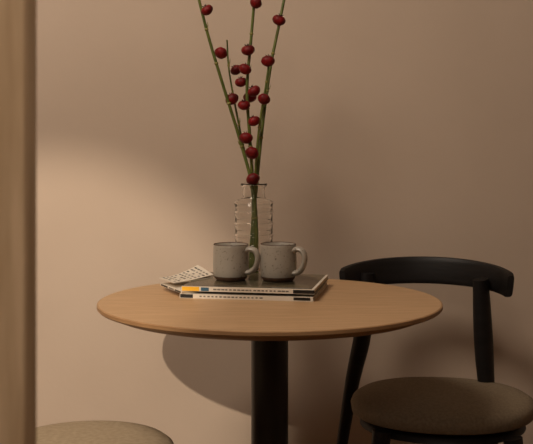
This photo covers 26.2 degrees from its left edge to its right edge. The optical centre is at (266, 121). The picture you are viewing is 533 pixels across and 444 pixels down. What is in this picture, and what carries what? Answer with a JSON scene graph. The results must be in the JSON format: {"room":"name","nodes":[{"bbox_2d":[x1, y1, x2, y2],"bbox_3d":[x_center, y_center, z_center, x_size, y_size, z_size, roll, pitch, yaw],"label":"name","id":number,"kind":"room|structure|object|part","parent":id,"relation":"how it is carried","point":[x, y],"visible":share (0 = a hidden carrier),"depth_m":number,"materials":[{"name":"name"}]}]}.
{"room":"dining room","nodes":[
{"label":"dining room","id":0,"kind":"room"},
{"bbox_2d":[36,0,532,443],"bbox_3d":[0.000,-0.260,3.180,5.200,2.800,0.120,0,0,0],"label":"wall","id":1,"kind":"structure","parent":0,"point":[393,128],"depth_m":3.12,"materials":[{"name":"paint"}]},
{"bbox_3d":[0.000,1.190,0.510,5.440,0.100,5.460,0,0,0],"label":"floor","id":2,"kind":"structure","parent":0,"visible":0},
{"bbox_2d":[0,0,35,443],"bbox_3d":[-0.283,-0.260,1.002,0.154,2.800,0.055,0,0,0],"label":"wooden pillar","id":3,"kind":"structure","parent":2,"relation":"on","point":[17,17],"depth_m":0.97,"materials":[{"name":"brown wood"}]},
{"bbox_2d":[36,420,173,443],"bbox_3d":[-0.362,0.890,2.305,0.358,0.503,0.376,0,0,0],"label":"upholstered stool","id":4,"kind":"object","parent":2,"relation":"on","point":[95,431],"visible":0.88,"depth_m":2.35,"materials":[{"name":"beige fabric"}]},
{"bbox_2d":[97,279,442,443],"bbox_3d":[0.007,0.765,2.500,0.749,0.750,0.749,0,0,0],"label":"round cafe table","id":5,"kind":"object","parent":2,"relation":"on","point":[344,308],"visible":0.86,"depth_m":2.42,"materials":[{"name":"brown wood"}]},
{"bbox_2d":[234,183,273,272],"bbox_3d":[-0.031,0.270,2.800,0.097,0.240,0.097,0,0,0],"label":"glass vase","id":6,"kind":"object","parent":5,"relation":"on","point":[253,212],"visible":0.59,"depth_m":2.76,"materials":[{"name":"clear glass"}]},
{"bbox_2d":[198,0,285,183],"bbox_3d":[-0.060,0.024,2.786,0.222,0.702,0.102,0,0,0],"label":"branches","id":7,"kind":"object","parent":6,"relation":"in","point":[250,95],"visible":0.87,"depth_m":2.77,"materials":[{"name":"green"}]},
{"bbox_3d":[-0.095,0.029,2.782,0.152,0.687,0.050,0,0,0],"label":"stem","id":8,"kind":"part","parent":7,"relation":"part of","materials":[{"name":"green plant"}]},
{"bbox_3d":[-0.059,0.084,2.816,0.089,0.575,0.026,0,0,35],"label":"stem","id":9,"kind":"part","parent":7,"relation":"part of","materials":[{"name":"green plant"}]},
{"bbox_3d":[-0.038,0.029,2.789,0.027,0.688,0.051,0,0,0],"label":"stem","id":10,"kind":"part","parent":7,"relation":"part of","materials":[{"name":"green plant"}]},
{"bbox_3d":[-0.018,0.115,2.779,0.025,0.520,0.071,0,0,-29],"label":"stem","id":11,"kind":"part","parent":7,"relation":"part of","materials":[{"name":"green plant"}]},
{"bbox_3d":[0.005,0.023,2.811,0.099,0.702,0.027,0,0,-12],"label":"stem","id":12,"kind":"part","parent":7,"relation":"part of","materials":[{"name":"green plant"}]},
{"bbox_2d":[180,281,327,301],"bbox_3d":[-0.023,0.385,2.629,0.298,0.010,0.251,0,0,10],"label":"magazine","id":13,"kind":"object","parent":5,"relation":"on","point":[202,295],"visible":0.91,"depth_m":2.52,"materials":[{"name":"paper"}]},
{"bbox_2d":[160,281,205,293],"bbox_3d":[-0.112,0.377,2.639,0.231,0.005,0.142,0,0,-25],"label":"magazine","id":14,"kind":"object","parent":13,"relation":"on","point":[177,287],"visible":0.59,"depth_m":2.60,"materials":[{"name":"paper"}]},
{"bbox_2d":[180,294,192,297],"bbox_3d":[-0.177,0.385,2.530,0.029,0.008,0.001,0,0,10],"label":"print","id":15,"kind":"object","parent":13,"relation":"on","point":[181,295],"depth_m":2.53,"materials":[{"name":"black paper"}]},
{"bbox_2d":[180,293,312,301],"bbox_3d":[-0.045,0.385,2.506,0.293,0.010,0.054,0,0,0],"label":"print","id":16,"kind":"object","parent":13,"relation":"on","point":[236,296],"depth_m":2.51,"materials":[{"name":"paper"}]},
{"bbox_2d":[182,272,327,293],"bbox_3d":[-0.020,0.369,2.628,0.297,0.010,0.249,0,0,10],"label":"magazine","id":17,"kind":"object","parent":13,"relation":"on","point":[254,283],"visible":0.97,"depth_m":2.55,"materials":[{"name":"paper"}]},
{"bbox_2d":[159,265,212,282],"bbox_3d":[-0.187,0.354,2.665,0.085,0.020,0.162,0,0,41],"label":"brochure","id":18,"kind":"object","parent":17,"relation":"on","point":[197,272],"visible":1,"depth_m":2.67,"materials":[{"name":"paper"}]},
{"bbox_2d":[182,286,198,290],"bbox_3d":[-0.168,0.369,2.529,0.039,0.009,0.001,0,0,10],"label":"print","id":19,"kind":"object","parent":17,"relation":"on","point":[184,288],"depth_m":2.53,"materials":[{"name":"orange"}]},
{"bbox_2d":[213,242,259,281],"bbox_3d":[-0.069,0.322,2.638,0.110,0.083,0.083,0,0,0],"label":"coffee mug","id":20,"kind":"object","parent":17,"relation":"on","point":[230,259],"visible":1,"depth_m":2.60,"materials":[{"name":"ceramic"}]},
{"bbox_3d":[-0.032,0.318,2.618,0.037,0.067,0.022,0,0,22],"label":"handle","id":21,"kind":"part","parent":20,"relation":"part of","materials":[{"name":"ceramic"}]},
{"bbox_2d":[186,286,314,293],"bbox_3d":[-0.042,0.369,2.506,0.292,0.010,0.054,0,0,0],"label":"print","id":22,"kind":"object","parent":17,"relation":"on","point":[245,289],"depth_m":2.51,"materials":[{"name":"paper"}]},
{"bbox_2d":[260,242,307,281],"bbox_3d":[0.039,0.322,2.628,0.109,0.084,0.085,0,0,0],"label":"coffee mug","id":23,"kind":"object","parent":17,"relation":"on","point":[278,260],"visible":1,"depth_m":2.59,"materials":[{"name":"ceramic"}]},
{"bbox_3d":[0.075,0.318,2.602,0.038,0.068,0.022,0,0,28],"label":"handle","id":24,"kind":"part","parent":23,"relation":"part of","materials":[{"name":"ceramic"}]},
{"bbox_2d":[293,290,314,293],"bbox_3d":[0.081,0.369,2.483,0.047,0.008,0.001,0,0,10],"label":"print","id":25,"kind":"object","parent":17,"relation":"on","point":[294,291],"depth_m":2.48,"materials":[{"name":"black paper"}]},
{"bbox_2d":[293,297,309,300],"bbox_3d":[0.077,0.385,2.483,0.037,0.006,0.001,0,0,10],"label":"print","id":26,"kind":"object","parent":13,"relation":"on","point":[294,298],"depth_m":2.48,"materials":[{"name":"black paper"}]},
{"bbox_2d":[337,256,532,443],"bbox_3d":[0.387,0.745,2.730,0.501,0.794,0.508,0,0,0],"label":"dining chair","id":27,"kind":"object","parent":2,"relation":"on","point":[419,410],"visible":0.95,"depth_m":2.75,"materials":[{"name":"black wood"}]},
{"bbox_3d":[0.202,0.763,2.933,0.149,0.758,0.058,0,0,22],"label":"leg","id":28,"kind":"part","parent":27,"relation":"part of","materials":[{"name":"black wood"}]},
{"bbox_3d":[0.242,0.919,2.575,0.099,0.446,0.039,0,0,-38],"label":"leg","id":29,"kind":"part","parent":27,"relation":"part of","materials":[{"name":"black wood"}]},
{"bbox_3d":[0.408,0.387,2.888,0.429,0.078,0.158,0,0,13],"label":"backrest","id":30,"kind":"part","parent":27,"relation":"part of","materials":[{"name":"black wood"}]},
{"bbox_2d":[351,377,532,434],"bbox_3d":[0.419,0.667,2.725,0.436,0.050,0.420,0,0,0],"label":"seat cushion","id":31,"kind":"object","parent":27,"relation":"on","point":[403,405],"depth_m":2.61,"materials":[{"name":"brown fabric"}]},
{"bbox_3d":[0.419,0.707,2.725,0.392,0.030,0.374,0,0,0],"label":"seat frame","id":32,"kind":"part","parent":27,"relation":"part of","materials":[{"name":"black wood"}]},
{"bbox_3d":[0.563,0.765,2.862,0.128,0.755,0.044,0,0,-38],"label":"leg","id":33,"kind":"part","parent":27,"relation":"part of","materials":[{"name":"black wood"}]},
{"bbox_3d":[0.565,0.919,2.516,0.088,0.444,0.050,0,0,36],"label":"leg","id":34,"kind":"part","parent":27,"relation":"part of","materials":[{"name":"black wood"}]}
]}

